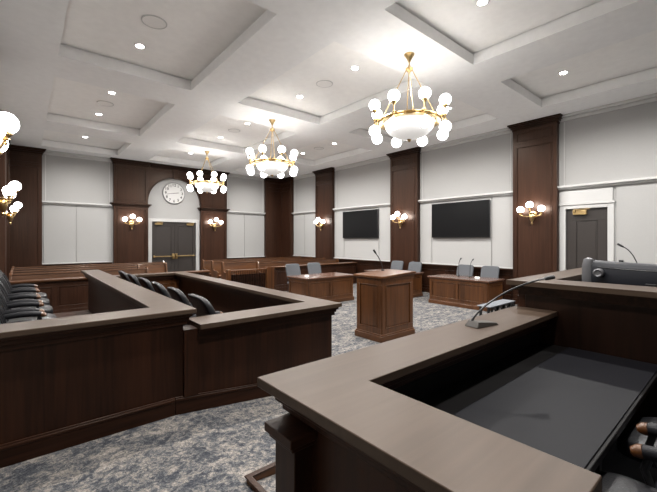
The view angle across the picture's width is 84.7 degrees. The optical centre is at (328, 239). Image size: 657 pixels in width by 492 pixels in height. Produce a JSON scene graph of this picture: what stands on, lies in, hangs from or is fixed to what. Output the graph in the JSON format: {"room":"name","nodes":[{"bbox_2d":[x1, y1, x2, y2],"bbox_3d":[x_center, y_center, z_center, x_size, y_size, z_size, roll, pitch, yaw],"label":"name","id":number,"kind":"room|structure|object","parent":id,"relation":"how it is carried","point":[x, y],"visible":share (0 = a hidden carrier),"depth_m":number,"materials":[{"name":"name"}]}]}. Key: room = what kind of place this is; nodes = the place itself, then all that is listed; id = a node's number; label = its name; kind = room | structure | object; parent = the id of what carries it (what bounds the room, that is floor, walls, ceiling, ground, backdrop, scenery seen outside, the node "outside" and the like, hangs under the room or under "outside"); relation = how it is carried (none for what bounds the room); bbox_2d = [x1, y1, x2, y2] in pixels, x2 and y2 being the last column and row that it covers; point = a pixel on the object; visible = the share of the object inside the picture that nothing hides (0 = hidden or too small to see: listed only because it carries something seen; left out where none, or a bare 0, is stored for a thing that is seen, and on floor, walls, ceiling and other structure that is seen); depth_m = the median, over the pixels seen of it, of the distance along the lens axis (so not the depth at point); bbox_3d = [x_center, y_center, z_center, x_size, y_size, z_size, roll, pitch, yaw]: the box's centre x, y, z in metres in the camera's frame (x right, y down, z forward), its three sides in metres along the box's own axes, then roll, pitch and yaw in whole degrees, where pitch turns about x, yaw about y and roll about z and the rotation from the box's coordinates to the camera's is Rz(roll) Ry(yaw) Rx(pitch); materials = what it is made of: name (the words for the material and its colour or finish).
{"room":"courtroom","nodes":[
{"label":"courtroom","id":0,"kind":"room"},
{"bbox_2d":[42,150,265,269],"bbox_3d":[-6.536,-0.675,15.300,10.800,4.850,0.240,0,0,-40],"label":"wall","id":1,"kind":"structure","parent":0,"point":[77,189],"depth_m":13.46,"materials":[{"name":"white paint"}]},
{"bbox_2d":[10,145,45,269],"bbox_3d":[-10.195,-0.674,12.031,1.210,4.848,0.260,0,0,-40],"label":"trim","id":2,"kind":"structure","parent":1,"relation":"attached to","point":[25,162],"depth_m":12.07,"materials":[{"name":"brown wood"}]},
{"bbox_2d":[110,157,151,263],"bbox_3d":[-7.730,-0.674,14.119,1.430,4.848,0.260,0,0,-40],"label":"trim","id":3,"kind":"structure","parent":1,"relation":"attached to","point":[130,177],"depth_m":14.06,"materials":[{"name":"brown wood"}]},
{"bbox_2d":[123,214,141,229],"bbox_3d":[-7.606,-0.679,13.973,0.666,0.598,0.313,0,0,-40],"label":"wall sconce","id":4,"kind":"object","parent":1,"relation":"attached to","point":[131,223],"visible":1,"depth_m":13.98,"materials":[{"name":"white glass"}]},
{"bbox_2d":[148,218,198,271],"bbox_3d":[-6.533,0.440,15.296,2.080,2.620,0.210,0,0,-40],"label":"door","id":5,"kind":"structure","parent":1,"relation":"in","point":[175,242],"depth_m":15.31,"materials":[{"name":"grey paint"}]},
{"bbox_2d":[163,183,184,203],"bbox_3d":[-6.541,-1.960,15.260,0.910,0.910,0.055,0,0,-40],"label":"wall clock","id":6,"kind":"object","parent":1,"relation":"attached to","point":[173,193],"visible":1,"depth_m":15.24,"materials":[{"name":"white plastic"}]},
{"bbox_2d":[148,163,200,204],"bbox_3d":[-6.468,-2.309,15.220,2.247,1.578,0.209,0,0,-40],"label":"trim","id":7,"kind":"structure","parent":1,"relation":"attached to","point":[157,173],"depth_m":15.03,"materials":[{"name":"brown wood"}]},
{"bbox_2d":[197,169,229,277],"bbox_3d":[-5.174,-0.674,16.284,1.430,4.848,0.260,0,0,-40],"label":"trim","id":8,"kind":"structure","parent":1,"relation":"attached to","point":[213,244],"depth_m":16.24,"materials":[{"name":"brown wood"}]},
{"bbox_2d":[208,218,222,230],"bbox_3d":[-5.050,-0.679,16.137,0.666,0.598,0.313,0,0,-40],"label":"wall sconce","id":9,"kind":"object","parent":1,"relation":"attached to","point":[215,219],"visible":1,"depth_m":16.14,"materials":[{"name":"white glass"}]},
{"bbox_2d":[264,177,280,257],"bbox_3d":[-2.736,-0.674,18.348,1.280,4.848,0.260,0,0,-40],"label":"trim","id":10,"kind":"structure","parent":1,"relation":"attached to","point":[272,186],"depth_m":18.23,"materials":[{"name":"brown wood"}]},
{"bbox_2d":[0,278,516,491],"bbox_3d":[-0.558,1.688,8.241,10.800,0.125,18.500,0,0,-40],"label":"floor","id":11,"kind":"structure","parent":0,"point":[211,449],"depth_m":2.75,"materials":[{"name":"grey carpet"}]},
{"bbox_2d":[10,265,139,273],"bbox_3d":[-6.699,1.262,9.790,2.930,0.975,0.600,0,0,-40],"label":"pew","id":12,"kind":"object","parent":11,"relation":"on","point":[137,266],"visible":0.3,"depth_m":9.79,"materials":[{"name":"brown wood"}]},
{"bbox_2d":[9,267,148,280],"bbox_3d":[-6.109,1.262,9.110,2.950,0.975,0.600,0,0,-40],"label":"pew","id":13,"kind":"object","parent":11,"relation":"on","point":[31,276],"visible":0.32,"depth_m":8.96,"materials":[{"name":"brown wood"}]},
{"bbox_2d":[12,261,164,268],"bbox_3d":[-7.396,1.262,11.558,4.150,0.975,0.600,0,0,-40],"label":"pew","id":14,"kind":"object","parent":11,"relation":"on","point":[162,261],"visible":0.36,"depth_m":11.50,"materials":[{"name":"brown wood"}]},
{"bbox_2d":[11,262,167,272],"bbox_3d":[-6.883,1.262,10.813,3.970,0.975,0.600,0,0,-40],"label":"pew","id":15,"kind":"object","parent":11,"relation":"on","point":[162,267],"visible":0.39,"depth_m":11.40,"materials":[{"name":"brown wood"}]},
{"bbox_2d":[0,270,196,467],"bbox_3d":[-3.784,1.200,5.051,1.748,1.100,5.800,0,0,-40],"label":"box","id":16,"kind":"object","parent":11,"relation":"on","point":[115,365],"visible":0.99,"depth_m":2.94,"materials":[{"name":"brown wood"}]},
{"bbox_2d":[0,309,46,323],"bbox_3d":[-3.242,0.992,3.767,0.740,1.010,0.636,0,0,-40],"label":"swivel armchair","id":17,"kind":"object","parent":16,"relation":"on","point":[3,318],"visible":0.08,"depth_m":3.97,"materials":[{"name":"grey leather"}]},
{"bbox_2d":[0,270,46,297],"bbox_3d":[-5.362,0.992,6.270,0.740,1.010,0.636,0,0,-40],"label":"swivel armchair","id":18,"kind":"object","parent":16,"relation":"on","point":[18,286],"visible":0.2,"depth_m":6.29,"materials":[{"name":"grey leather"}]},
{"bbox_2d":[0,276,49,304],"bbox_3d":[-4.832,0.992,5.644,0.740,1.010,0.636,0,0,-39],"label":"swivel armchair","id":19,"kind":"object","parent":16,"relation":"on","point":[9,292],"visible":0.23,"depth_m":5.69,"materials":[{"name":"grey leather"}]},
{"bbox_2d":[0,283,52,313],"bbox_3d":[-4.302,0.992,5.019,0.740,1.010,0.636,0,0,-40],"label":"swivel armchair","id":20,"kind":"object","parent":16,"relation":"on","point":[24,297],"visible":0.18,"depth_m":5.05,"materials":[{"name":"grey leather"}]},
{"bbox_2d":[0,293,56,322],"bbox_3d":[-3.772,0.992,4.393,0.740,1.010,0.636,0,0,-39],"label":"swivel armchair","id":21,"kind":"object","parent":16,"relation":"on","point":[4,307],"visible":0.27,"depth_m":4.38,"materials":[{"name":"grey leather"}]},
{"bbox_2d":[9,270,210,312],"bbox_3d":[-5.250,1.325,9.117,4.530,0.850,0.320,0,0,-40],"label":"rail","id":22,"kind":"object","parent":11,"relation":"on","point":[70,294],"visible":0.25,"depth_m":8.34,"materials":[{"name":"brown wood"}]},
{"bbox_2d":[113,271,341,414],"bbox_3d":[-2.509,1.276,6.176,2.007,0.947,5.930,0,0,-40],"label":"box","id":23,"kind":"object","parent":11,"relation":"on","point":[259,331],"visible":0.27,"depth_m":3.96,"materials":[{"name":"brown wood"}]},
{"bbox_2d":[118,271,130,281],"bbox_3d":[-3.927,1.142,7.485,0.740,1.010,0.636,0,0,-41],"label":"swivel armchair","id":24,"kind":"object","parent":23,"relation":"on","point":[124,276],"visible":0.16,"depth_m":7.13,"materials":[{"name":"grey leather"}]},
{"bbox_2d":[127,274,140,285],"bbox_3d":[-3.398,1.142,6.860,0.740,1.010,0.636,0,0,-37],"label":"swivel armchair","id":25,"kind":"object","parent":23,"relation":"on","point":[133,278],"visible":0.1,"depth_m":6.51,"materials":[{"name":"grey leather"}]},
{"bbox_2d":[137,277,171,298],"bbox_3d":[-2.867,1.142,6.233,0.740,1.010,0.636,0,0,-41],"label":"swivel armchair","id":26,"kind":"object","parent":23,"relation":"on","point":[144,282],"visible":0.2,"depth_m":5.89,"materials":[{"name":"grey leather"}]},
{"bbox_2d":[151,281,194,314],"bbox_3d":[-2.338,1.142,5.608,0.740,1.010,0.636,0,0,-38],"label":"swivel armchair","id":27,"kind":"object","parent":23,"relation":"on","point":[159,288],"visible":0.16,"depth_m":5.27,"materials":[{"name":"grey leather"}]},
{"bbox_2d":[167,287,222,325],"bbox_3d":[-1.808,1.142,4.982,0.740,1.010,0.636,0,0,-39],"label":"swivel armchair","id":28,"kind":"object","parent":23,"relation":"on","point":[176,294],"visible":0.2,"depth_m":4.65,"materials":[{"name":"grey leather"}]},
{"bbox_2d":[188,294,215,316],"bbox_3d":[-1.278,1.142,4.356,0.740,1.010,0.636,0,0,-40],"label":"swivel armchair","id":29,"kind":"object","parent":23,"relation":"on","point":[203,306],"visible":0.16,"depth_m":4.03,"materials":[{"name":"black leather"}]},
{"bbox_2d":[226,267,273,288],"bbox_3d":[-2.465,1.325,11.475,1.630,0.850,0.140,0,0,-40],"label":"gallery balustrade","id":30,"kind":"object","parent":11,"relation":"on","point":[266,280],"visible":0.7,"depth_m":11.59,"materials":[{"name":"brown wood"}]},
{"bbox_2d":[202,256,300,274],"bbox_3d":[-2.970,1.262,15.306,4.650,0.975,0.600,0,0,-40],"label":"pew","id":31,"kind":"object","parent":11,"relation":"on","point":[206,264],"visible":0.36,"depth_m":14.48,"materials":[{"name":"brown wood"}]},
{"bbox_2d":[244,461,275,491],"bbox_3d":[0.007,1.670,2.417,0.865,0.160,0.760,0,0,-40],"label":"curb","id":32,"kind":"object","parent":11,"relation":"on","point":[252,478],"visible":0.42,"depth_m":2.45,"materials":[{"name":"brown wood"}]},
{"bbox_2d":[211,257,312,277],"bbox_3d":[-2.388,1.262,14.619,4.650,0.975,0.600,0,0,-40],"label":"pew","id":33,"kind":"object","parent":11,"relation":"on","point":[215,265],"visible":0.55,"depth_m":13.46,"materials":[{"name":"brown wood"}]},
{"bbox_2d":[221,257,325,279],"bbox_3d":[-1.807,1.262,13.932,4.650,0.975,0.600,0,0,-40],"label":"pew","id":34,"kind":"object","parent":11,"relation":"on","point":[225,266],"visible":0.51,"depth_m":13.08,"materials":[{"name":"brown wood"}]},
{"bbox_2d":[285,264,300,291],"bbox_3d":[-0.969,1.246,10.862,0.500,1.011,0.522,0,0,-40],"label":"upholstered chair","id":35,"kind":"object","parent":11,"relation":"on","point":[291,269],"visible":0.48,"depth_m":10.95,"materials":[{"name":"fabric"}]},
{"bbox_2d":[256,258,338,272],"bbox_3d":[-0.914,1.262,13.575,3.750,0.975,0.600,0,0,-40],"label":"pew","id":36,"kind":"object","parent":11,"relation":"on","point":[263,264],"visible":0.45,"depth_m":13.41,"materials":[{"name":"brown wood"}]},
{"bbox_2d":[271,262,356,290],"bbox_3d":[-0.393,1.325,13.230,3.780,0.850,0.320,0,0,-40],"label":"rail","id":37,"kind":"object","parent":11,"relation":"on","point":[280,279],"visible":0.51,"depth_m":12.86,"materials":[{"name":"brown wood"}]},
{"bbox_2d":[307,262,321,273],"bbox_3d":[-0.344,1.246,11.392,0.500,1.011,0.522,0,0,-40],"label":"upholstered chair","id":38,"kind":"object","parent":11,"relation":"on","point":[313,268],"visible":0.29,"depth_m":11.49,"materials":[{"name":"fabric"}]},
{"bbox_2d":[286,272,353,301],"bbox_3d":[-0.197,1.380,10.244,1.760,0.740,0.950,0,0,-40],"label":"table","id":39,"kind":"object","parent":11,"relation":"on","point":[332,286],"visible":0.8,"depth_m":9.88,"materials":[{"name":"brown wood"}]},
{"bbox_2d":[353,269,415,342],"bbox_3d":[1.039,1.168,6.626,0.950,1.165,0.690,0,0,-40],"label":"podium","id":40,"kind":"object","parent":11,"relation":"on","point":[384,298],"visible":0.98,"depth_m":6.36,"materials":[{"name":"brown wood"}]},
{"bbox_2d":[364,269,423,297],"bbox_3d":[2.066,1.380,11.518,0.900,0.740,1.710,0,0,-40],"label":"table","id":41,"kind":"object","parent":11,"relation":"on","point":[417,279],"visible":0.2,"depth_m":11.04,"materials":[{"name":"brown wood"}]},
{"bbox_2d":[391,261,403,269],"bbox_3d":[2.256,1.246,12.433,0.522,1.011,0.500,0,0,-40],"label":"upholstered chair","id":42,"kind":"object","parent":11,"relation":"on","point":[396,265],"visible":0.27,"depth_m":12.51,"materials":[{"name":"fabric"}]},
{"bbox_2d":[408,262,421,271],"bbox_3d":[2.740,1.246,11.860,0.522,1.011,0.500,0,0,-40],"label":"upholstered chair","id":43,"kind":"object","parent":11,"relation":"on","point":[413,266],"visible":0.33,"depth_m":11.94,"materials":[{"name":"fabric"}]},
{"bbox_2d":[257,306,656,491],"bbox_3d":[1.142,1.200,2.140,2.872,1.100,1.250,0,0,-40],"label":"bench","id":44,"kind":"object","parent":11,"relation":"on","point":[453,407],"visible":1,"depth_m":1.69,"materials":[{"name":"brown wood"}]},
{"bbox_2d":[465,275,554,328],"bbox_3d":[1.375,0.460,2.775,0.700,0.379,0.187,0,0,-11],"label":"desk microphone","id":45,"kind":"object","parent":44,"relation":"on","point":[473,323],"visible":1,"depth_m":2.70,"materials":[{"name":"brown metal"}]},
{"bbox_2d":[456,264,473,275],"bbox_3d":[3.891,1.246,10.502,0.522,1.011,0.500,0,0,-40],"label":"upholstered chair","id":46,"kind":"object","parent":11,"relation":"on","point":[466,270],"visible":0.27,"depth_m":10.58,"materials":[{"name":"grey fabric"}]},
{"bbox_2d":[427,274,504,311],"bbox_3d":[3.646,1.380,9.652,0.900,0.740,1.740,0,0,-40],"label":"table","id":47,"kind":"object","parent":11,"relation":"on","point":[461,291],"visible":0.9,"depth_m":9.28,"materials":[{"name":"brown wood"}]},
{"bbox_2d":[480,266,499,277],"bbox_3d":[4.369,1.246,9.937,0.522,1.011,0.500,0,0,-40],"label":"upholstered chair","id":48,"kind":"object","parent":11,"relation":"on","point":[486,271],"visible":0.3,"depth_m":10.02,"materials":[{"name":"fabric"}]},
{"bbox_2d":[477,299,514,315],"bbox_3d":[3.141,1.465,6.720,1.040,0.570,0.244,0,0,-40],"label":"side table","id":49,"kind":"object","parent":11,"relation":"on","point":[502,303],"visible":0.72,"depth_m":6.61,"materials":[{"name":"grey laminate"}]},
{"bbox_2d":[0,0,656,178],"bbox_3d":[-0.558,-3.215,8.241,10.800,0.230,18.500,0,0,-40],"label":"ceiling","id":50,"kind":"structure","parent":0,"point":[216,67],"depth_m":6.81,"materials":[{"name":"white paint"}]},
{"bbox_2d":[97,101,113,105],"bbox_3d":[-5.456,-3.325,8.811,0.364,0.010,0.364,0,0,-40],"label":"ceiling speaker","id":51,"kind":"object","parent":50,"relation":"attached to","point":[104,103],"visible":1,"depth_m":8.80,"materials":[{"name":"white paint"}]},
{"bbox_2d":[134,43,145,48],"bbox_3d":[-3.246,-3.325,6.201,0.176,0.010,0.176,0,0,-40],"label":"recessed light","id":52,"kind":"object","parent":50,"relation":"in","point":[137,45],"visible":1,"depth_m":6.20,"materials":[{"name":"white"}]},
{"bbox_2d":[141,15,166,28],"bbox_3d":[-2.665,-3.325,5.514,0.364,0.010,0.364,0,0,-40],"label":"ceiling speaker","id":53,"kind":"object","parent":50,"relation":"attached to","point":[152,21],"visible":1,"depth_m":5.49,"materials":[{"name":"white paint"}]},
{"bbox_2d":[187,151,225,193],"bbox_3d":[-4.271,-2.365,12.672,1.296,1.470,1.296,0,0,27],"label":"chandelier","id":54,"kind":"object","parent":50,"relation":"hanging from","point":[202,185],"visible":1,"depth_m":12.38,"materials":[{"name":"white glass"}]},
{"bbox_2d":[228,129,239,132],"bbox_3d":[-2.877,-3.325,10.995,0.364,0.010,0.364,0,0,-40],"label":"ceiling speaker","id":55,"kind":"object","parent":50,"relation":"attached to","point":[230,130],"visible":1,"depth_m":10.98,"materials":[{"name":"white paint"}]},
{"bbox_2d":[246,119,297,177],"bbox_3d":[-1.459,-2.365,9.352,1.296,1.470,1.296,0,0,35],"label":"chandelier","id":56,"kind":"object","parent":50,"relation":"hanging from","point":[267,166],"visible":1,"depth_m":9.08,"materials":[{"name":"white glass"}]},
{"bbox_2d":[316,80,332,87],"bbox_3d":[-0.085,-3.325,7.698,0.364,0.010,0.364,0,0,-40],"label":"ceiling speaker","id":57,"kind":"object","parent":50,"relation":"attached to","point":[322,83],"visible":1,"depth_m":7.67,"materials":[{"name":"white paint"}]},
{"bbox_2d":[317,81,331,86],"bbox_3d":[-0.085,-3.327,7.698,0.330,0.006,0.330,0,0,-40],"label":"grille","id":58,"kind":"object","parent":57,"relation":"attached to","point":[320,83],"depth_m":7.70,"materials":[{"name":"white metal"}]},
{"bbox_2d":[351,66,359,69],"bbox_3d":[0.516,-3.325,6.989,0.176,0.010,0.176,0,0,-40],"label":"recessed light","id":59,"kind":"object","parent":50,"relation":"in","point":[352,67],"visible":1,"depth_m":6.98,"materials":[{"name":"white"}]},
{"bbox_2d":[369,52,450,147],"bbox_3d":[1.352,-2.365,6.032,1.296,1.470,1.296,0,0,-33],"label":"chandelier","id":60,"kind":"object","parent":50,"relation":"hanging from","point":[409,125],"visible":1,"depth_m":5.77,"materials":[{"name":"white glass"}]},
{"bbox_2d":[476,0,488,5],"bbox_3d":[2.157,-3.325,5.050,0.176,0.010,0.176,0,0,-40],"label":"recessed light","id":61,"kind":"object","parent":50,"relation":"in","point":[479,2],"visible":1,"depth_m":5.05,"materials":[{"name":"white"}]},
{"bbox_2d":[558,71,568,74],"bbox_3d":[4.683,-3.325,7.189,0.176,0.010,0.176,0,0,-40],"label":"recessed light","id":62,"kind":"object","parent":50,"relation":"in","point":[561,72],"visible":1,"depth_m":7.17,"materials":[{"name":"white"}]},
{"bbox_2d":[292,93,656,270],"bbox_3d":[3.524,-0.675,11.777,0.240,4.850,18.620,0,0,-40],"label":"wall","id":63,"kind":"structure","parent":0,"point":[614,145],"depth_m":10.22,"materials":[{"name":"white paint"}]},
{"bbox_2d":[281,177,293,256],"bbox_3d":[-2.126,-0.674,18.247,0.260,4.848,1.118,0,0,-40],"label":"trim","id":64,"kind":"structure","parent":63,"relation":"attached to","point":[287,184],"depth_m":18.13,"materials":[{"name":"brown wood"}]},
{"bbox_2d":[314,217,324,230],"bbox_3d":[-0.399,-0.679,15.911,0.313,0.598,0.666,0,0,-40],"label":"wall sconce","id":65,"kind":"object","parent":63,"relation":"attached to","point":[317,220],"visible":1,"depth_m":15.87,"materials":[{"name":"white glass"}]},
{"bbox_2d":[313,167,334,258],"bbox_3d":[-0.205,-0.674,15.979,0.260,4.848,1.368,0,0,-40],"label":"trim","id":66,"kind":"structure","parent":63,"relation":"attached to","point":[324,178],"depth_m":15.85,"materials":[{"name":"brown wood"}]},
{"bbox_2d":[343,209,378,237],"bbox_3d":[1.254,-0.608,14.363,0.082,1.095,1.960,0,0,-40],"label":"television","id":67,"kind":"object","parent":63,"relation":"attached to","point":[362,223],"visible":1,"depth_m":14.24,"materials":[{"name":"black plastic"}]},
{"bbox_2d":[391,211,406,228],"bbox_3d":[2.445,-0.679,12.554,0.313,0.598,0.666,0,0,-40],"label":"wall sconce","id":68,"kind":"object","parent":63,"relation":"attached to","point":[397,213],"visible":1,"depth_m":12.55,"materials":[{"name":"white glass"}]},
{"bbox_2d":[292,256,512,299],"bbox_3d":[3.849,1.278,11.299,0.119,0.945,17.470,0,0,-40],"label":"wainscoting","id":69,"kind":"structure","parent":63,"relation":"attached to","point":[361,265],"depth_m":11.89,"materials":[{"name":"brown wood"}]},
{"bbox_2d":[386,147,420,270],"bbox_3d":[2.639,-0.674,12.620,0.260,4.848,1.392,0,0,-40],"label":"trim","id":70,"kind":"structure","parent":63,"relation":"attached to","point":[404,164],"depth_m":12.54,"materials":[{"name":"brown wood"}]},
{"bbox_2d":[432,199,489,237],"bbox_3d":[4.027,-0.608,11.089,0.082,1.095,1.920,0,0,-40],"label":"television","id":71,"kind":"object","parent":63,"relation":"attached to","point":[466,219],"visible":1,"depth_m":10.98,"materials":[{"name":"black plastic"}]},
{"bbox_2d":[517,201,544,224],"bbox_3d":[5.211,-0.679,9.287,0.313,0.598,0.666,0,0,-40],"label":"wall sconce","id":72,"kind":"object","parent":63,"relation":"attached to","point":[541,208],"visible":1,"depth_m":9.28,"materials":[{"name":"white glass"}]},
{"bbox_2d":[507,113,562,304],"bbox_3d":[5.368,-0.674,9.398,0.260,4.848,1.278,0,0,-40],"label":"pilaster","id":73,"kind":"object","parent":63,"relation":"attached to","point":[536,141],"depth_m":9.35,"materials":[{"name":"brown wood"}]},
{"bbox_2d":[559,187,614,270],"bbox_3d":[6.172,0.280,8.634,0.220,2.940,1.120,0,0,-40],"label":"door","id":74,"kind":"structure","parent":63,"relation":"in","point":[587,223],"depth_m":8.63,"materials":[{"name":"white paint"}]},
{"bbox_2d":[602,441,656,488],"bbox_3d":[4.724,1.575,3.188,9.270,0.350,3.960,0,0,-40],"label":"floor","id":75,"kind":"structure","parent":0,"point":[614,461],"depth_m":2.54,"materials":[{"name":"carpet"}]},
{"bbox_2d":[506,268,656,425],"bbox_3d":[4.137,1.073,3.487,3.580,1.355,3.175,0,0,-40],"label":"bench","id":76,"kind":"object","parent":75,"relation":"on","point":[618,320],"visible":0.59,"depth_m":3.04,"materials":[{"name":"brown wood"}]},
{"bbox_2d":[582,258,656,286],"bbox_3d":[2.847,0.414,3.189,0.266,0.468,1.067,0,0,-40],"label":"monitor","id":77,"kind":"object","parent":76,"relation":"on","point":[597,271],"visible":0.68,"depth_m":3.35,"materials":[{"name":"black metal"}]},
{"bbox_2d":[617,243,636,262],"bbox_3d":[3.272,0.344,3.874,0.100,0.609,0.274,0,0,-40],"label":"desk microphone","id":78,"kind":"object","parent":76,"relation":"on","point":[618,244],"visible":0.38,"depth_m":3.92,"materials":[{"name":"black plastic"}]},
{"bbox_2d":[594,444,656,491],"bbox_3d":[1.288,1.092,1.294,0.636,1.010,0.740,0,0,-35],"label":"swivel armchair","id":79,"kind":"object","parent":75,"relation":"on","point":[611,482],"visible":0.8,"depth_m":1.58,"materials":[{"name":"black leather"}]},
{"bbox_2d":[616,417,656,468],"bbox_3d":[1.952,1.092,1.810,0.636,1.010,0.740,0,0,-35],"label":"swivel armchair","id":80,"kind":"object","parent":75,"relation":"on","point":[643,430],"visible":0.84,"depth_m":1.92,"materials":[{"name":"grey leather"}]},
{"bbox_3d":[-4.764,-0.675,4.759,0.120,4.850,18.620,0,0,-40],"label":"wall","id":81,"kind":"structure","parent":0,"visible":0},
{"bbox_2d":[0,111,6,275],"bbox_3d":[-8.277,-0.674,9.142,0.183,4.848,1.214,0,0,-40],"label":"trim","id":82,"kind":"structure","parent":81,"relation":"attached to","point":[3,158],"depth_m":8.73,"materials":[{"name":"brown wood"}]},
{"bbox_2d":[7,141,10,279],"bbox_3d":[-10.199,-0.674,11.411,0.183,4.848,0.964,0,0,-40],"label":"trim","id":83,"kind":"structure","parent":81,"relation":"attached to","point":[8,148],"depth_m":11.11,"materials":[{"name":"brown wood"}]},
{"bbox_2d":[0,112,19,154],"bbox_3d":[-2.540,-0.679,2.724,0.313,0.598,0.666,0,0,-40],"label":"wall sconce","id":84,"kind":"object","parent":81,"relation":"attached to","point":[9,124],"visible":1,"depth_m":2.75,"materials":[{"name":"white glass"}]},
{"bbox_2d":[0,181,21,215],"bbox_3d":[-5.306,-0.679,5.990,0.313,0.598,0.666,0,0,-40],"label":"wall sconce","id":85,"kind":"object","parent":81,"relation":"attached to","point":[10,191],"visible":1,"depth_m":5.90,"materials":[{"name":"white glass"}]},
{"bbox_2d":[6,202,21,224],"bbox_3d":[-8.150,-0.679,9.347,0.313,0.598,0.666,0,0,-40],"label":"wall sconce","id":86,"kind":"object","parent":81,"relation":"attached to","point":[15,208],"visible":1,"depth_m":9.25,"materials":[{"name":"white glass"}]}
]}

